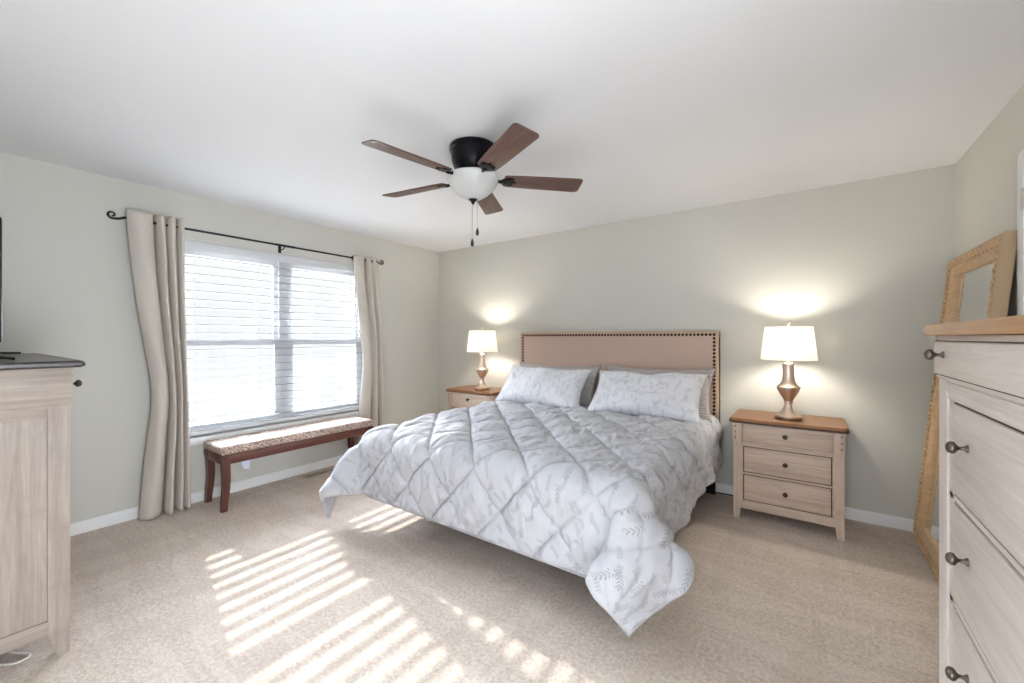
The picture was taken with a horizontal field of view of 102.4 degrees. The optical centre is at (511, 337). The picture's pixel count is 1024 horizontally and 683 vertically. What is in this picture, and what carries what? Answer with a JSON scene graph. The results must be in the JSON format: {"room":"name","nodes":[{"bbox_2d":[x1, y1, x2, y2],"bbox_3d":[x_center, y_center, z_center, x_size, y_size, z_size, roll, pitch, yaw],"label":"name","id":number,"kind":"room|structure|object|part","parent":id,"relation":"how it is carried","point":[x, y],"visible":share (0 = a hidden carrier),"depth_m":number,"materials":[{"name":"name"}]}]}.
{"room":"bedroom","nodes":[
{"label":"bedroom","id":0,"kind":"room"},
{"bbox_2d":[0,152,438,523],"bbox_3d":[-2.272,0.095,3.759,0.140,2.440,4.260,0,0,36],"label":"wall","id":1,"kind":"structure","parent":0,"point":[68,291],"depth_m":2.91,"materials":[{"name":"grey paint"}]},
{"bbox_2d":[70,455,342,535],"bbox_3d":[-2.175,1.275,3.763,0.013,0.080,4.140,0,0,36],"label":"baseboard","id":2,"kind":"structure","parent":1,"relation":"attached to","point":[99,522],"depth_m":3.40,"materials":[{"name":"white paint"}]},
{"bbox_2d":[107,211,383,264],"bbox_3d":[-2.133,-0.824,3.739,0.112,0.088,2.256,0,0,36],"label":"curtain rod","id":3,"kind":"object","parent":1,"relation":"attached to","point":[108,212],"visible":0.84,"depth_m":3.56,"materials":[{"name":"black metal"}]},
{"bbox_2d":[126,209,190,519],"bbox_3d":[-2.596,0.202,3.031,0.145,2.203,0.373,0,0,38],"label":"window curtain","id":4,"kind":"object","parent":3,"relation":"hanging from","point":[157,252],"visible":1,"depth_m":3.03,"materials":[{"name":"beige fabric"}]},
{"bbox_3d":[-2.103,-0.835,3.717,0.021,0.021,2.000,0,0,36],"label":"rod","id":5,"kind":"part","parent":3,"relation":"part of","materials":[{"name":"black metal"}]},
{"bbox_2d":[351,255,384,444],"bbox_3d":[-1.551,0.217,4.482,0.134,2.173,0.417,0,0,36],"label":"window curtain","id":6,"kind":"object","parent":3,"relation":"hanging from","point":[372,402],"visible":0.88,"depth_m":4.46,"materials":[{"name":"beige fabric"}]},
{"bbox_2d":[185,248,361,445],"bbox_3d":[-2.152,0.044,3.894,0.147,1.627,1.740,0,0,36],"label":"window","id":7,"kind":"structure","parent":1,"relation":"in","point":[198,439],"depth_m":3.88,"materials":[{"name":"white plastic"}]},
{"bbox_3d":[-2.431,0.013,3.571,0.046,1.475,0.760,0,0,36],"label":"sash","id":8,"kind":"part","parent":7,"relation":"part of","materials":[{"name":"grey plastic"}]},
{"bbox_2d":[185,240,361,436],"bbox_3d":[-2.135,0.008,3.882,0.065,1.554,1.688,0,0,36],"label":"window blind","id":9,"kind":"object","parent":7,"relation":"attached to","point":[189,244],"visible":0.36,"depth_m":3.74,"materials":[{"name":"white plastic"}]},
{"bbox_3d":[-2.555,0.028,3.298,0.065,1.475,0.002,0,0,36],"label":"ladder cord","id":10,"kind":"part","parent":9,"relation":"part of","materials":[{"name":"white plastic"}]},
{"bbox_3d":[-2.281,0.028,3.679,0.065,1.475,0.002,0,0,36],"label":"ladder cord","id":11,"kind":"part","parent":9,"relation":"part of","materials":[{"name":"white fabric"}]},
{"bbox_3d":[-2.135,0.769,3.882,0.060,0.032,1.680,0,0,36],"label":"rail","id":12,"kind":"part","parent":9,"relation":"part of","materials":[{"name":"white plastic"}]},
{"bbox_3d":[-1.989,0.028,4.085,0.065,1.475,0.002,0,0,36],"label":"ladder cord","id":13,"kind":"part","parent":9,"relation":"part of","materials":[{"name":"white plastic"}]},
{"bbox_3d":[-1.714,0.028,4.466,0.065,1.475,0.002,0,0,36],"label":"ladder cord","id":14,"kind":"part","parent":9,"relation":"part of","materials":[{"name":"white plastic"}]},
{"bbox_3d":[-2.152,0.829,3.894,0.147,0.057,1.740,0,0,36],"label":"sill","id":15,"kind":"part","parent":7,"relation":"part of","materials":[{"name":"white paint"}]},
{"bbox_3d":[-1.934,0.013,4.261,0.046,1.475,0.760,0,0,36],"label":"sash","id":16,"kind":"part","parent":7,"relation":"part of","materials":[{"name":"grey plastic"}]},
{"bbox_2d":[0,465,938,682],"bbox_3d":[-0.248,1.365,2.388,5.028,0.100,4.400,0,0,36],"label":"floor","id":17,"kind":"structure","parent":0,"point":[268,588],"depth_m":1.99,"materials":[{"name":"beige carpet"}]},
{"bbox_2d":[0,650,30,665],"bbox_3d":[-2.327,1.309,1.759,0.716,0.009,0.120,0,0,12],"label":"power cable","id":18,"kind":"object","parent":17,"relation":"on","point":[12,651],"visible":0.88,"depth_m":1.68,"materials":[{"name":"white plastic"}]},
{"bbox_2d":[0,353,85,655],"bbox_3d":[-2.543,0.706,1.911,1.383,1.218,0.606,0,0,36],"label":"dresser","id":19,"kind":"object","parent":17,"relation":"on","point":[36,389],"visible":1,"depth_m":1.66,"materials":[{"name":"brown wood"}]},
{"bbox_2d":[0,217,20,359],"bbox_3d":[-2.536,-0.206,2.009,1.007,0.605,0.202,0,0,39],"label":"television","id":20,"kind":"object","parent":19,"relation":"on","point":[1,357],"visible":1,"depth_m":1.74,"materials":[{"name":"black plastic"}]},
{"bbox_3d":[-2.034,0.305,1.517,0.027,0.050,0.430,0,0,36],"label":"rail","id":21,"kind":"part","parent":19,"relation":"part of","materials":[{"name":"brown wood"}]},
{"bbox_3d":[-2.034,1.193,1.517,0.027,0.060,0.430,0,0,36],"label":"rail","id":22,"kind":"part","parent":19,"relation":"part of","materials":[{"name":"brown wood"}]},
{"bbox_3d":[-2.036,0.203,1.524,0.056,0.154,0.558,0,0,36],"label":"rail","id":23,"kind":"part","parent":19,"relation":"part of","materials":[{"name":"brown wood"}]},
{"bbox_3d":[-1.902,0.798,1.723,0.060,1.034,0.062,0,0,36],"label":"leg","id":24,"kind":"part","parent":19,"relation":"part of","materials":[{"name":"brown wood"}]},
{"bbox_3d":[-1.926,0.203,1.815,0.033,0.033,0.042,0,0,36],"label":"knob","id":25,"kind":"part","parent":19,"relation":"part of","materials":[{"name":"grey metal"}]},
{"bbox_2d":[204,416,372,512],"bbox_3d":[-1.929,1.070,3.715,0.376,0.489,1.330,0,0,36],"label":"bench","id":26,"kind":"object","parent":17,"relation":"on","point":[226,451],"visible":0.85,"depth_m":3.37,"materials":[{"name":"wood"}]},
{"bbox_3d":[-2.420,1.102,3.292,0.054,0.424,0.061,0,0,36],"label":"leg","id":27,"kind":"part","parent":26,"relation":"part of","materials":[{"name":"brown wood"}]},
{"bbox_3d":[-2.173,1.102,3.115,0.054,0.424,0.061,0,0,36],"label":"leg","id":28,"kind":"part","parent":26,"relation":"part of","materials":[{"name":"brown wood"}]},
{"bbox_2d":[204,416,372,455],"bbox_3d":[-1.929,0.858,3.715,0.376,0.065,1.330,0,0,36],"label":"seat cushion","id":29,"kind":"object","parent":26,"relation":"on","point":[238,445],"depth_m":3.51,"materials":[{"name":"fabric"}]},
{"bbox_3d":[-1.684,1.102,4.316,0.054,0.424,0.061,0,0,36],"label":"leg","id":30,"kind":"part","parent":26,"relation":"part of","materials":[{"name":"brown wood"}]},
{"bbox_2d":[302,468,333,477],"bbox_3d":[-1.861,1.313,3.980,0.100,0.005,0.300,0,0,36],"label":"floor vent","id":31,"kind":"object","parent":17,"relation":"in","point":[330,469],"visible":0.88,"depth_m":3.96,"materials":[{"name":"beige metal"}]},
{"bbox_2d":[446,385,501,409],"bbox_3d":[-0.359,0.950,4.684,0.689,0.730,0.476,0,0,36],"label":"nightstand","id":32,"kind":"object","parent":17,"relation":"on","point":[463,396],"visible":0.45,"depth_m":4.55,"materials":[{"name":"brown wood"}]},
{"bbox_3d":[-0.456,0.764,4.548,0.532,0.022,0.053,0,0,36],"label":"rail moulding","id":33,"kind":"part","parent":32,"relation":"part of","materials":[{"name":"brown wood"}]},
{"bbox_3d":[-0.455,0.687,4.551,0.516,0.131,0.068,0,0,36],"label":"drawer","id":34,"kind":"part","parent":32,"relation":"part of","materials":[{"name":"brown wood"}]},
{"bbox_2d":[467,327,496,389],"bbox_3d":[-0.335,0.234,4.620,0.346,0.702,0.346,0,0,36],"label":"table lamp","id":35,"kind":"object","parent":32,"relation":"on","point":[481,340],"visible":1,"depth_m":4.51,"materials":[{"name":"white fabric"}]},
{"bbox_3d":[-0.335,0.043,4.620,0.346,0.236,0.346,0,0,36],"label":"lamp shade","id":36,"kind":"part","parent":35,"relation":"part of","materials":[{"name":"white fabric"}]},
{"bbox_2d":[521,331,719,494],"bbox_3d":[0.382,0.630,3.254,1.985,1.370,1.922,0,0,36],"label":"headboard","id":37,"kind":"object","parent":17,"relation":"on","point":[662,350],"visible":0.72,"depth_m":3.80,"materials":[{"name":"beige fabric"}]},
{"bbox_2d":[366,495,585,577],"bbox_3d":[0.310,1.036,3.162,1.934,0.201,1.992,0,0,36],"label":"box spring","id":38,"kind":"object","parent":37,"relation":"on","point":[565,569],"visible":0.03,"depth_m":2.29,"materials":[{"name":"grey fabric"}]},
{"bbox_3d":[0.311,0.832,3.164,1.926,0.204,1.988,0,0,36],"label":"mattress","id":39,"kind":"object","parent":38,"relation":"on","visible":0},
{"bbox_2d":[319,400,723,636],"bbox_3d":[0.197,0.921,3.008,2.446,0.666,2.206,0,0,36],"label":"comforter","id":40,"kind":"object","parent":39,"relation":"on","point":[604,497],"visible":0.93,"depth_m":2.20,"materials":[{"name":"white fabric"}]},
{"bbox_2d":[494,365,592,407],"bbox_3d":[0.284,0.467,3.938,0.929,0.356,0.330,0,0,34],"label":"pillow","id":41,"kind":"object","parent":40,"relation":"on","point":[547,386],"visible":0.97,"depth_m":3.82,"materials":[{"name":"white fabric"}]},
{"bbox_2d":[520,362,601,406],"bbox_3d":[0.410,0.468,4.106,0.951,0.406,0.234,0,0,35],"label":"pillow","id":42,"kind":"object","parent":40,"relation":"on","point":[586,397],"visible":0.26,"depth_m":3.88,"materials":[{"name":"grey fabric"}]},
{"bbox_2d":[587,370,707,423],"bbox_3d":[1.079,0.462,3.365,0.923,0.360,0.335,0,0,36],"label":"pillow","id":43,"kind":"object","parent":40,"relation":"on","point":[675,396],"visible":0.94,"depth_m":3.23,"materials":[{"name":"white fabric"}]},
{"bbox_2d":[606,364,716,422],"bbox_3d":[1.213,0.455,3.526,0.951,0.412,0.226,0,0,35],"label":"pillow","id":44,"kind":"object","parent":40,"relation":"on","point":[704,412],"visible":0.21,"depth_m":3.33,"materials":[{"name":"grey fabric"}]},
{"bbox_3d":[0.900,0.336,3.974,1.942,0.743,0.012,0,0,36],"label":"nailhead trim","id":45,"kind":"part","parent":37,"relation":"part of","materials":[{"name":"brown metal"}]},
{"bbox_3d":[0.922,0.451,4.004,1.985,1.008,0.074,0,0,36],"label":"headboard","id":46,"kind":"part","parent":37,"relation":"part of","materials":[{"name":"beige fabric"}]},
{"bbox_3d":[1.672,1.115,3.471,0.080,0.400,0.030,0,0,36],"label":"headboard leg","id":47,"kind":"part","parent":37,"relation":"part of","materials":[{"name":"black metal"}]},
{"bbox_2d":[729,409,849,541],"bbox_3d":[1.995,0.950,2.990,0.689,0.730,0.476,0,0,36],"label":"nightstand","id":48,"kind":"object","parent":17,"relation":"on","point":[785,468],"visible":1,"depth_m":2.82,"materials":[{"name":"brown wood"}]},
{"bbox_3d":[1.660,1.035,3.026,0.050,0.560,0.048,0,0,36],"label":"leg","id":49,"kind":"part","parent":48,"relation":"part of","materials":[{"name":"brown wood"}]},
{"bbox_3d":[1.897,0.764,2.854,0.532,0.022,0.053,0,0,36],"label":"rail moulding","id":50,"kind":"part","parent":48,"relation":"part of","materials":[{"name":"brown wood"}]},
{"bbox_3d":[1.899,1.085,2.857,0.500,0.177,0.046,0,0,36],"label":"drawer","id":51,"kind":"part","parent":48,"relation":"part of","materials":[{"name":"brown wood"}]},
{"bbox_3d":[1.899,0.882,2.857,0.500,0.177,0.046,0,0,36],"label":"drawer","id":52,"kind":"part","parent":48,"relation":"part of","materials":[{"name":"brown wood"}]},
{"bbox_3d":[1.900,1.008,2.858,0.536,0.467,0.044,0,0,36],"label":"frame","id":53,"kind":"part","parent":48,"relation":"part of","materials":[{"name":"brown wood"}]},
{"bbox_3d":[1.899,0.687,2.856,0.516,0.131,0.068,0,0,36],"label":"drawer","id":54,"kind":"part","parent":48,"relation":"part of","materials":[{"name":"brown wood"}]},
{"bbox_2d":[761,321,817,420],"bbox_3d":[1.991,0.234,2.964,0.346,0.702,0.346,0,0,36],"label":"table lamp","id":55,"kind":"object","parent":48,"relation":"on","point":[789,343],"visible":1,"depth_m":2.88,"materials":[{"name":"white fabric"}]},
{"bbox_3d":[1.991,0.043,2.964,0.346,0.236,0.346,0,0,36],"label":"lamp shade","id":56,"kind":"part","parent":55,"relation":"part of","materials":[{"name":"white fabric"}]},
{"bbox_3d":[2.136,1.035,2.684,0.050,0.560,0.048,0,0,36],"label":"leg","id":57,"kind":"part","parent":48,"relation":"part of","materials":[{"name":"brown wood"}]},
{"bbox_2d":[912,230,1016,583],"bbox_3d":[2.457,0.411,2.280,0.220,1.795,0.900,0,0,36],"label":"floor mirror","id":58,"kind":"object","parent":17,"relation":"on","point":[978,283],"visible":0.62,"depth_m":2.38,"materials":[{"name":"beige mirror"}]},
{"bbox_2d":[926,263,993,547],"bbox_3d":[2.468,0.412,2.272,0.006,1.584,0.684,7,4,36],"label":"mirror glass","id":59,"kind":"object","parent":58,"relation":"attached to","point":[970,290],"depth_m":2.43,"materials":[{"name":"white"}]},
{"bbox_2d":[923,315,1023,682],"bbox_3d":[1.066,0.640,0.618,0.511,1.350,1.046,0,0,36],"label":"dresser","id":60,"kind":"object","parent":17,"relation":"on","point":[980,372],"visible":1,"depth_m":0.85,"materials":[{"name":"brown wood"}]},
{"bbox_3d":[1.105,0.045,1.078,0.037,0.029,0.029,0,0,36],"label":"knob","id":61,"kind":"part","parent":60,"relation":"part of","materials":[{"name":"grey metal"}]},
{"bbox_3d":[1.181,0.713,1.092,0.052,1.205,0.076,0,0,36],"label":"leg","id":62,"kind":"part","parent":60,"relation":"part of","materials":[{"name":"white wood"}]},
{"bbox_3d":[1.023,0.778,0.947,0.037,0.029,0.029,0,0,36],"label":"knob","id":63,"kind":"part","parent":60,"relation":"part of","materials":[{"name":"grey metal"}]},
{"bbox_3d":[1.023,0.512,0.947,0.037,0.029,0.029,0,0,36],"label":"knob","id":64,"kind":"part","parent":60,"relation":"part of","materials":[{"name":"grey metal"}]},
{"bbox_3d":[1.023,0.255,0.947,0.037,0.029,0.029,0,0,36],"label":"knob","id":65,"kind":"part","parent":60,"relation":"part of","materials":[{"name":"grey metal"}]},
{"bbox_3d":[0.915,0.802,0.726,0.046,0.242,0.734,0,0,36],"label":"drawer","id":66,"kind":"part","parent":60,"relation":"part of","materials":[{"name":"white wood"}]},
{"bbox_3d":[0.899,0.056,0.738,0.026,0.087,1.004,0,0,36],"label":"drawer","id":67,"kind":"part","parent":60,"relation":"part of","materials":[{"name":"white wood"}]},
{"bbox_3d":[0.918,0.133,0.724,0.059,0.048,0.834,0,0,36],"label":"rail moulding","id":68,"kind":"part","parent":60,"relation":"part of","materials":[{"name":"white wood"}]},
{"bbox_3d":[0.916,0.696,0.725,0.043,1.082,0.814,0,0,36],"label":"frame","id":69,"kind":"part","parent":60,"relation":"part of","materials":[{"name":"white wood"}]},
{"bbox_3d":[0.915,0.536,0.726,0.046,0.242,0.734,0,0,36],"label":"drawer","id":70,"kind":"part","parent":60,"relation":"part of","materials":[{"name":"white wood"}]},
{"bbox_3d":[0.915,0.279,0.726,0.046,0.223,0.734,0,0,36],"label":"drawer","id":71,"kind":"part","parent":60,"relation":"part of","materials":[{"name":"white wood"}]},
{"bbox_2d":[0,0,1023,251],"bbox_3d":[-0.248,-1.175,2.388,5.028,0.100,4.400,0,0,36],"label":"ceiling","id":72,"kind":"structure","parent":0,"point":[659,107],"depth_m":1.92,"materials":[{"name":"white paint"}]},
{"bbox_2d":[361,123,582,246],"bbox_3d":[-0.264,-0.829,2.426,1.271,0.590,1.271,0,0,36],"label":"ceiling fan","id":73,"kind":"object","parent":72,"relation":"hanging from","point":[474,160],"visible":1,"depth_m":2.32,"materials":[{"name":"brown wood"}]},
{"bbox_3d":[-0.528,-0.935,2.131,0.475,0.006,0.140,0,12,-45],"label":"blade","id":74,"kind":"part","parent":73,"relation":"part of","materials":[{"name":"brown wood"}]},
{"bbox_3d":[-0.608,-0.935,2.621,0.475,0.006,0.140,0,12,27],"label":"blade","id":75,"kind":"part","parent":73,"relation":"part of","materials":[{"name":"brown wood"}]},
{"bbox_3d":[-0.231,-0.880,2.431,0.304,0.134,0.304,0,0,36],"label":"lamp shade","id":76,"kind":"part","parent":73,"relation":"part of","materials":[{"name":"white glass"}]},
{"bbox_3d":[-0.166,-0.935,2.849,0.140,0.006,0.475,-12,-2,9],"label":"blade","id":77,"kind":"part","parent":73,"relation":"part of","materials":[{"name":"brown wood"}]},
{"bbox_3d":[-0.037,-0.935,2.056,0.140,0.006,0.475,13,-6,-27],"label":"blade","id":78,"kind":"part","parent":73,"relation":"part of","materials":[{"name":"brown wood"}]},
{"bbox_3d":[0.186,-0.935,2.499,0.475,0.006,0.140,0,-12,-9],"label":"blade","id":79,"kind":"part","parent":73,"relation":"part of","materials":[{"name":"brown wood"}]},
{"bbox_2d":[439,164,955,519],"bbox_3d":[0.996,0.095,4.117,5.028,2.440,0.140,0,0,36],"label":"wall","id":80,"kind":"structure","parent":0,"point":[863,264],"depth_m":3.25,"materials":[{"name":"grey paint"}]},
{"bbox_2d":[716,483,913,531],"bbox_3d":[0.952,1.275,4.055,4.720,0.080,0.013,0,0,36],"label":"baseboard","id":81,"kind":"structure","parent":80,"relation":"attached to","point":[891,521],"depth_m":2.90,"materials":[{"name":"white paint"}]},
{"bbox_2d":[956,84,1023,316],"bbox_3d":[1.695,0.095,0.904,0.140,2.440,4.260,0,0,36],"label":"wall","id":82,"kind":"structure","parent":0,"point":[986,174],"depth_m":2.14,"materials":[{"name":"grey paint"}]},
{"bbox_2d":[1017,149,1023,315],"bbox_3d":[1.992,0.248,1.458,0.025,2.135,0.948,0,0,36],"label":"door","id":83,"kind":"structure","parent":82,"relation":"in","point":[1020,157],"depth_m":1.81,"materials":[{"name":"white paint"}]}
]}

